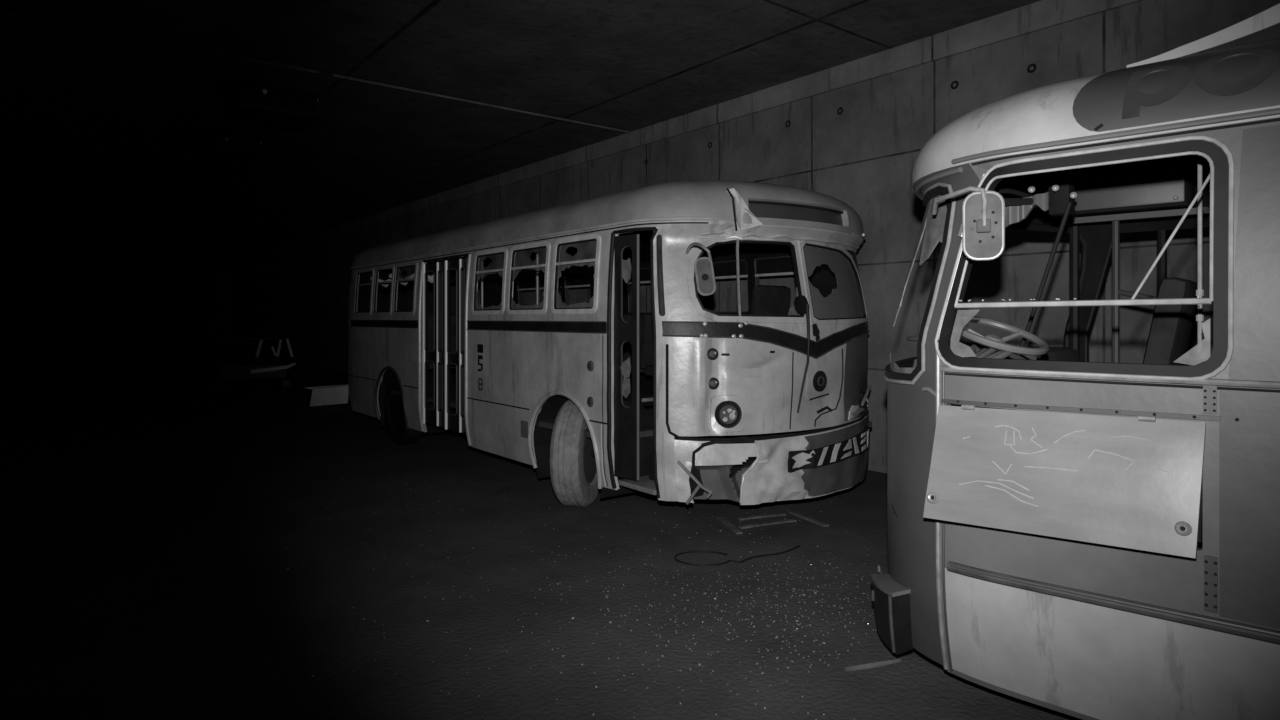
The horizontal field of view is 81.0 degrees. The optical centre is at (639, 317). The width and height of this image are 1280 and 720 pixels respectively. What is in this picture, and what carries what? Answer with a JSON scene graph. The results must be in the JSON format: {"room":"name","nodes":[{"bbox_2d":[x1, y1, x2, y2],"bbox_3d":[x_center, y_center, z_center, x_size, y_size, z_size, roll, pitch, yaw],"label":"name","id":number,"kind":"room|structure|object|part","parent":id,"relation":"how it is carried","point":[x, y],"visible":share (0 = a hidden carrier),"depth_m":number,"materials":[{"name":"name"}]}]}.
{"room":"abandoned bus garage","nodes":[
{"label":"abandoned bus garage","id":0,"kind":"room"},
{"bbox_2d":[0,250,232,357],"bbox_3d":[-26.768,-0.610,32.572,16.200,4.620,0.300,0,0,-38],"label":"wall","id":1,"kind":"structure","parent":0,"point":[52,304],"depth_m":34.38,"materials":[{"name":"concrete"}]},
{"bbox_2d":[0,0,1040,259],"bbox_3d":[-11.218,-3.070,12.805,16.800,0.300,50.600,0,0,-38],"label":"ceiling","id":2,"kind":"structure","parent":0,"point":[102,135],"depth_m":9.38,"materials":[{"name":"concrete"}]},
{"bbox_2d":[226,82,317,130],"bbox_3d":[-4.730,-2.740,9.674,0.927,0.360,0.944,0,0,-38],"label":"ceiling lamp","id":3,"kind":"object","parent":2,"relation":"hanging from","point":[248,103],"visible":1,"depth_m":9.43,"materials":[{"name":"black paint"}]},
{"bbox_2d":[0,9,630,133],"bbox_3d":[-6.417,-2.905,6.823,15.950,0.030,0.040,0,0,-38],"label":"trim","id":4,"kind":"structure","parent":2,"relation":"attached to","point":[6,12],"depth_m":8.54,"materials":[{"name":"concrete"}]},
{"bbox_2d":[0,353,1082,719],"bbox_3d":[-11.218,1.800,12.805,16.800,0.200,50.600,0,0,-38],"label":"floor","id":5,"kind":"structure","parent":0,"point":[145,575],"depth_m":4.89,"materials":[{"name":"concrete"}]},
{"bbox_2d":[209,334,295,390],"bbox_3d":[-9.780,1.061,18.948,1.817,1.277,4.050,0,0,-27],"label":"car","id":6,"kind":"object","parent":5,"relation":"on","point":[226,367],"visible":1,"depth_m":17.50,"materials":[{"name":"black paint"}]},
{"bbox_2d":[233,367,281,377],"bbox_3d":[-8.826,1.255,17.329,1.000,0.232,0.050,0,0,-27],"label":"grille","id":7,"kind":"object","parent":6,"relation":"attached to","point":[238,372],"depth_m":17.26,"materials":[{"name":"grey metal"}]},
{"bbox_2d":[305,384,348,405],"bbox_3d":[-6.028,1.490,14.528,0.880,0.420,0.220,0,0,0],"label":"panel","id":8,"kind":"object","parent":5,"relation":"on","point":[328,394],"visible":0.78,"depth_m":14.42,"materials":[{"name":"grey metal"}]},
{"bbox_2d":[266,478,883,719],"bbox_3d":[-0.673,1.696,5.256,6.322,0.014,5.476,0,0,0],"label":"debris","id":9,"kind":"object","parent":5,"relation":"on","point":[534,478],"visible":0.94,"depth_m":4.28,"materials":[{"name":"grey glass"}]},
{"bbox_2d":[348,180,871,506],"bbox_3d":[-1.065,0.263,9.220,3.021,2.874,8.140,0,0,-38],"label":"bus","id":10,"kind":"object","parent":5,"relation":"on","point":[681,400],"visible":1,"depth_m":6.37,"materials":[{"name":"paint"}]},
{"bbox_3d":[-2.668,0.346,9.164,0.089,2.078,0.044,0,0,-38],"label":"door post","id":11,"kind":"part","parent":10,"relation":"part of","materials":[{"name":"metal"}]},
{"bbox_3d":[-2.518,0.310,9.044,0.276,1.940,0.035,0,0,40],"label":"door","id":12,"kind":"part","parent":10,"relation":"part of","materials":[{"name":"black paint"}]},
{"bbox_3d":[-2.486,0.296,9.678,0.700,0.688,0.507,0,0,-38],"label":"seat","id":13,"kind":"part","parent":10,"relation":"part of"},
{"bbox_3d":[-2.321,0.310,8.805,0.035,1.940,0.273,0,0,-30],"label":"door","id":14,"kind":"part","parent":10,"relation":"part of","materials":[{"name":"black paint"}]},
{"bbox_3d":[-2.126,0.310,8.557,0.283,1.940,0.035,0,0,44],"label":"door","id":15,"kind":"part","parent":10,"relation":"part of","materials":[{"name":"black paint"}]},
{"bbox_3d":[-1.940,0.310,8.309,0.035,1.940,0.266,0,0,-26],"label":"door","id":16,"kind":"part","parent":10,"relation":"part of","materials":[{"name":"black paint"}]},
{"bbox_3d":[-1.862,0.346,8.139,0.085,2.078,0.040,0,0,-38],"label":"door post","id":17,"kind":"part","parent":10,"relation":"part of","materials":[{"name":"metal"}]},
{"bbox_3d":[-1.550,-0.273,7.756,0.026,0.397,0.648,0,0,-38],"label":"broken pane","id":18,"kind":"part","parent":10,"relation":"part of","materials":[{"name":"grey"}]},
{"bbox_3d":[-1.874,-0.581,12.572,0.022,0.165,0.660,0,0,-38],"label":"pane","id":19,"kind":"part","parent":10,"relation":"part of","materials":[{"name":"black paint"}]},
{"bbox_3d":[-1.056,-0.274,7.128,0.027,0.400,0.666,0,0,-38],"label":"broken pane","id":20,"kind":"part","parent":10,"relation":"part of","materials":[{"name":"grey"}]},
{"bbox_3d":[-1.441,-0.581,12.022,0.022,0.165,0.660,0,0,-38],"label":"pane","id":21,"kind":"part","parent":10,"relation":"part of","materials":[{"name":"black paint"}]},
{"bbox_3d":[-0.552,-0.272,6.487,0.026,0.396,0.636,0,0,-38],"label":"broken pane","id":22,"kind":"part","parent":10,"relation":"part of","materials":[{"name":"grey"}]},
{"bbox_3d":[-0.947,-0.581,11.393,0.022,0.165,0.660,0,0,-38],"label":"pane","id":23,"kind":"part","parent":10,"relation":"part of","materials":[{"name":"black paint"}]},
{"bbox_3d":[-1.083,-0.760,9.383,2.750,0.026,7.862,0,0,-38],"label":"gutter rail","id":24,"kind":"part","parent":10,"relation":"part of","materials":[{"name":"metal"}]},
{"bbox_3d":[-0.229,0.345,6.069,0.091,2.076,0.036,0,0,-38],"label":"door post","id":25,"kind":"part","parent":10,"relation":"part of","materials":[{"name":"grey metal"}]},
{"bbox_3d":[-0.106,0.310,6.002,0.239,1.940,0.035,0,0,41],"label":"door","id":26,"kind":"part","parent":10,"relation":"part of","materials":[{"name":"black paint"}]},
{"bbox_3d":[0.016,0.296,9.038,0.860,0.688,0.507,0,0,-38],"label":"seat","id":27,"kind":"part","parent":10,"relation":"part of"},
{"bbox_3d":[0.043,-0.581,10.136,0.022,0.165,0.660,0,0,-38],"label":"pane","id":28,"kind":"part","parent":10,"relation":"part of","materials":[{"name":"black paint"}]},
{"bbox_3d":[0.479,0.296,8.448,0.860,0.688,0.507,0,0,-38],"label":"seat","id":29,"kind":"part","parent":10,"relation":"part of","materials":[{"name":"black leather"}]},
{"bbox_3d":[0.105,0.344,5.777,0.068,2.078,0.103,0,0,-38],"label":"door post","id":30,"kind":"part","parent":10,"relation":"part of","materials":[{"name":"grey metal"}]},
{"bbox_3d":[0.159,-0.329,5.792,0.029,0.609,0.098,0,0,-17],"label":"pane","id":31,"kind":"part","parent":10,"relation":"part of","materials":[{"name":"clear glass"}]},
{"bbox_3d":[0.338,0.340,6.214,0.516,1.880,0.402,0,0,-38],"label":"handrail","id":32,"kind":"part","parent":10,"relation":"part of","materials":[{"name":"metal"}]},
{"bbox_2d":[686,242,715,295],"bbox_3d":[0.405,-0.354,5.511,0.287,0.392,0.494,0,0,-38],"label":"mirror","id":33,"kind":"object","parent":10,"relation":"attached to","point":[700,271],"depth_m":5.31,"materials":[{"name":"metal"}]},
{"bbox_2d":[707,348,717,359],"bbox_3d":[0.552,0.275,5.717,0.092,0.092,0.030,0,0,-8],"label":"marker lamp","id":34,"kind":"object","parent":10,"relation":"attached to","point":[712,353],"depth_m":5.70,"materials":[{"name":"grey glass"}]},
{"bbox_2d":[709,377,718,388],"bbox_3d":[0.560,0.500,5.732,0.092,0.092,0.030,0,0,-8],"label":"marker lamp","id":35,"kind":"object","parent":10,"relation":"attached to","point":[713,381],"depth_m":5.72,"materials":[{"name":"grey glass"}]},
{"bbox_3d":[0.671,1.031,5.769,0.656,0.183,0.071,0,0,-12],"label":"torn plate","id":36,"kind":"part","parent":10,"relation":"part of","materials":[{"name":"paint"}]},
{"bbox_3d":[1.032,-0.581,8.878,0.022,0.165,0.660,0,0,-38],"label":"pane","id":37,"kind":"part","parent":10,"relation":"part of","materials":[{"name":"glass"}]},
{"bbox_3d":[0.659,1.279,5.829,0.656,0.312,0.194,0,0,-11],"label":"plate","id":38,"kind":"part","parent":10,"relation":"part of","materials":[{"name":"paint"}]},
{"bbox_3d":[0.869,-0.327,5.895,1.052,0.756,0.207,0,0,-21],"label":"windscreen frame","id":39,"kind":"part","parent":10,"relation":"part of","materials":[{"name":"paint"}]},
{"bbox_3d":[1.457,0.331,7.690,0.520,1.339,0.547,0,0,-38],"label":"driver seat","id":40,"kind":"part","parent":10,"relation":"part of","materials":[{"name":"black leather"}]},
{"bbox_3d":[1.526,-0.581,8.250,0.022,0.165,0.660,0,0,-38],"label":"pane","id":41,"kind":"part","parent":10,"relation":"part of","materials":[{"name":"glass"}]},
{"bbox_3d":[1.243,-0.122,6.027,0.196,0.251,0.047,0,0,-32],"label":"pane","id":42,"kind":"part","parent":10,"relation":"part of","materials":[{"name":"grey"}]},
{"bbox_3d":[1.291,-0.104,6.005,0.116,0.158,0.077,0,0,-38],"label":"wiper motor","id":43,"kind":"part","parent":10,"relation":"part of","materials":[{"name":"black metal"}]},
{"bbox_3d":[1.304,0.320,5.965,0.136,0.863,0.053,0,0,-38],"label":"wiper arm","id":44,"kind":"part","parent":10,"relation":"part of","materials":[{"name":"black metal"}]},
{"bbox_3d":[1.452,0.510,6.123,0.316,0.300,0.041,0,0,-38],"label":"emblem panel","id":45,"kind":"part","parent":10,"relation":"part of","materials":[{"name":"paint"}]},
{"bbox_3d":[1.756,-0.310,6.541,0.215,0.752,1.234,0,0,42],"label":"windscreen frame","id":46,"kind":"part","parent":10,"relation":"part of","materials":[{"name":"paint"}]},
{"bbox_3d":[1.787,1.182,6.538,0.187,0.534,1.510,0,0,37],"label":"apron panel","id":47,"kind":"part","parent":10,"relation":"part of","materials":[{"name":"paint"}]},
{"bbox_3d":[1.754,-0.295,6.537,0.151,0.632,1.135,0,0,42],"label":"pane","id":48,"kind":"part","parent":10,"relation":"part of","materials":[{"name":"grey"}]},
{"bbox_3d":[1.978,0.505,6.761,0.080,0.740,0.951,0,0,28],"label":"nose panel","id":49,"kind":"part","parent":10,"relation":"part of","materials":[{"name":"paint"}]},
{"bbox_3d":[1.976,0.733,6.647,0.074,0.252,0.579,0,0,32],"label":"bent trim","id":50,"kind":"part","parent":10,"relation":"part of","materials":[{"name":"metal"}]},
{"bbox_2d":[717,517,741,533],"bbox_3d":[0.727,1.690,6.126,0.050,0.017,0.474,0,0,-13],"label":"metal strip","id":51,"kind":"object","parent":5,"relation":"on","point":[724,521],"visible":1,"depth_m":6.08,"materials":[{"name":"grey metal"}]},
{"bbox_2d":[674,545,799,565],"bbox_3d":[0.730,1.693,5.341,0.984,0.010,0.314,0,0,-10],"label":"wire","id":52,"kind":"object","parent":5,"relation":"on","point":[675,556],"visible":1,"depth_m":5.33,"materials":[{"name":"black rubber"}]},
{"bbox_2d":[739,513,785,519],"bbox_3d":[1.044,1.690,6.389,0.440,0.017,0.041,0,0,-21],"label":"metal strip","id":53,"kind":"object","parent":5,"relation":"on","point":[776,514],"visible":1,"depth_m":6.38,"materials":[{"name":"grey metal"}]},
{"bbox_2d":[739,519,796,528],"bbox_3d":[1.053,1.690,6.167,0.536,0.017,0.047,0,0,-24],"label":"metal strip","id":54,"kind":"object","parent":5,"relation":"on","point":[786,520],"visible":1,"depth_m":6.15,"materials":[{"name":"grey metal"}]},
{"bbox_2d":[790,511,828,526],"bbox_3d":[1.416,1.690,6.319,0.054,0.017,0.473,0,0,-25],"label":"metal strip","id":55,"kind":"object","parent":5,"relation":"on","point":[791,512],"visible":1,"depth_m":6.29,"materials":[{"name":"grey metal"}]},
{"bbox_2d":[844,658,901,671],"bbox_3d":[1.136,1.688,3.647,0.317,0.027,0.027,0,0,-18],"label":"stick","id":56,"kind":"object","parent":5,"relation":"on","point":[892,661],"visible":1,"depth_m":3.63,"materials":[{"name":"grey wood"}]},
{"bbox_2d":[870,3,1279,719],"bbox_3d":[4.384,0.264,1.895,7.544,2.873,2.846,0,0,44],"label":"bus","id":57,"kind":"object","parent":5,"relation":"on","point":[1070,534],"visible":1,"depth_m":2.84,"materials":[{"name":"paint"}]},
{"bbox_3d":[1.261,0.220,3.661,0.056,0.080,0.549,0,0,7],"label":"broken pane","id":58,"kind":"part","parent":57,"relation":"part of","materials":[{"name":"grey"}]},
{"bbox_3d":[1.364,-0.266,3.754,0.184,0.621,0.376,0,0,21],"label":"broken pane","id":59,"kind":"part","parent":57,"relation":"part of","materials":[{"name":"grey"}]},
{"bbox_3d":[1.447,0.101,3.870,0.134,0.036,0.926,0,0,21],"label":"screen rail","id":60,"kind":"part","parent":57,"relation":"part of","materials":[{"name":"metal"}]},
{"bbox_3d":[1.470,-0.174,3.885,0.366,0.952,1.277,0,0,23],"label":"windscreen frame","id":61,"kind":"part","parent":57,"relation":"part of","materials":[{"name":"grey metal"}]},
{"bbox_3d":[1.271,0.326,3.275,0.021,0.046,0.090,0,0,-25],"label":"nose moulding","id":62,"kind":"part","parent":57,"relation":"part of","materials":[{"name":"paint"}]},
{"bbox_3d":[1.344,-0.407,3.441,0.092,0.323,0.293,0,0,2],"label":"broken pane","id":63,"kind":"part","parent":57,"relation":"part of","materials":[{"name":"grey"}]},
{"bbox_2d":[958,224,961,236],"bbox_3d":[1.384,-0.421,3.170,0.075,0.171,0.043,0,0,24],"label":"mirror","id":64,"kind":"object","parent":57,"relation":"attached to","point":[959,225],"depth_m":3.17,"materials":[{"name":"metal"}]},
{"bbox_3d":[1.383,0.470,3.208,0.200,2.148,0.108,0,0,44],"label":"corner trim","id":65,"kind":"part","parent":57,"relation":"part of","materials":[{"name":"metal"}]},
{"bbox_3d":[1.367,0.065,3.155,0.015,0.200,0.131,0,0,-35],"label":"broken pane","id":66,"kind":"part","parent":57,"relation":"part of","materials":[{"name":"grey"}]},
{"bbox_2d":[932,186,1004,260],"bbox_3d":[1.300,-0.368,3.022,0.185,0.289,0.362,0,0,-38],"label":"mirror","id":67,"kind":"object","parent":57,"relation":"attached to","point":[983,212],"depth_m":2.90,"materials":[{"name":"metal"}]},
{"bbox_3d":[2.321,-0.174,4.780,1.277,0.952,0.366,0,0,-26],"label":"windscreen frame","id":68,"kind":"part","parent":57,"relation":"part of","materials":[{"name":"grey metal"}]},
{"bbox_3d":[2.833,0.180,4.890,0.055,1.760,0.055,0,0,21],"label":"corner post","id":69,"kind":"part","parent":57,"relation":"part of","materials":[{"name":"grey metal"}]},
{"bbox_3d":[1.620,0.347,2.869,0.038,0.031,0.957,0,0,-44],"label":"hinge rail","id":70,"kind":"part","parent":57,"relation":"part of","materials":[{"name":"grey metal"}]},
{"bbox_3d":[1.634,-0.055,2.860,0.044,0.028,0.874,0,0,-44],"label":"window rail","id":71,"kind":"part","parent":57,"relation":"part of","materials":[{"name":"silver metal"}]},
{"bbox_3d":[2.987,0.475,4.897,0.219,2.059,0.126,0,0,44],"label":"door post","id":72,"kind":"part","parent":57,"relation":"part of","materials":[{"name":"grey metal"}]},
{"bbox_3d":[4.063,0.218,1.123,6.908,0.024,0.869,0,0,44],"label":"belt rail","id":73,"kind":"part","parent":57,"relation":"part of","materials":[{"name":"metal"}]},
{"bbox_3d":[1.771,1.296,2.809,1.234,0.471,0.124,0,0,44],"label":"panel","id":74,"kind":"part","parent":57,"relation":"part of","materials":[{"name":"paint"}]},
{"bbox_3d":[1.733,1.042,2.751,1.212,0.060,0.063,0,0,45],"label":"rub rail","id":75,"kind":"part","parent":57,"relation":"part of","materials":[{"name":"grey metal"}]},
{"bbox_3d":[4.155,-0.678,1.205,6.890,0.022,1.036,0,0,44],"label":"gutter rail","id":76,"kind":"part","parent":57,"relation":"part of","materials":[{"name":"metal"}]},
{"bbox_3d":[3.018,-0.600,4.329,1.000,0.035,0.050,0,0,44],"label":"header rail","id":77,"kind":"part","parent":57,"relation":"part of","materials":[{"name":"grey metal"}]},
{"bbox_3d":[3.260,0.476,4.694,0.061,2.056,0.129,0,0,44],"label":"door post","id":78,"kind":"part","parent":57,"relation":"part of","materials":[{"name":"grey metal"}]},
{"bbox_3d":[3.077,-0.130,4.314,0.594,0.092,0.032,0,0,44],"label":"handrail","id":79,"kind":"part","parent":57,"relation":"part of","materials":[{"name":"grey metal"}]},
{"bbox_3d":[2.249,0.152,3.528,0.589,0.656,0.480,0,0,44],"label":"driver seat","id":80,"kind":"part","parent":57,"relation":"part of","materials":[{"name":"grey leather"}]},
{"bbox_3d":[1.917,0.083,2.607,0.105,0.165,0.007,0,0,43],"label":"broken pane","id":81,"kind":"part","parent":57,"relation":"part of","materials":[{"name":"grey"}]},
{"bbox_2d":[233,0,1279,472],"bbox_3d":[-4.736,-0.610,17.904,0.304,4.620,50.000,0,0,-38],"label":"wall","id":82,"kind":"structure","parent":0,"point":[858,145],"depth_m":8.29,"materials":[{"name":"concrete"}]},
{"bbox_2d":[233,0,1142,264],"bbox_3d":[-4.868,-2.790,17.800,0.040,0.258,49.980,0,0,-38],"label":"ceiling beam","id":83,"kind":"structure","parent":82,"relation":"attached to","point":[1043,14],"depth_m":9.12,"materials":[{"name":"concrete"}]}
]}

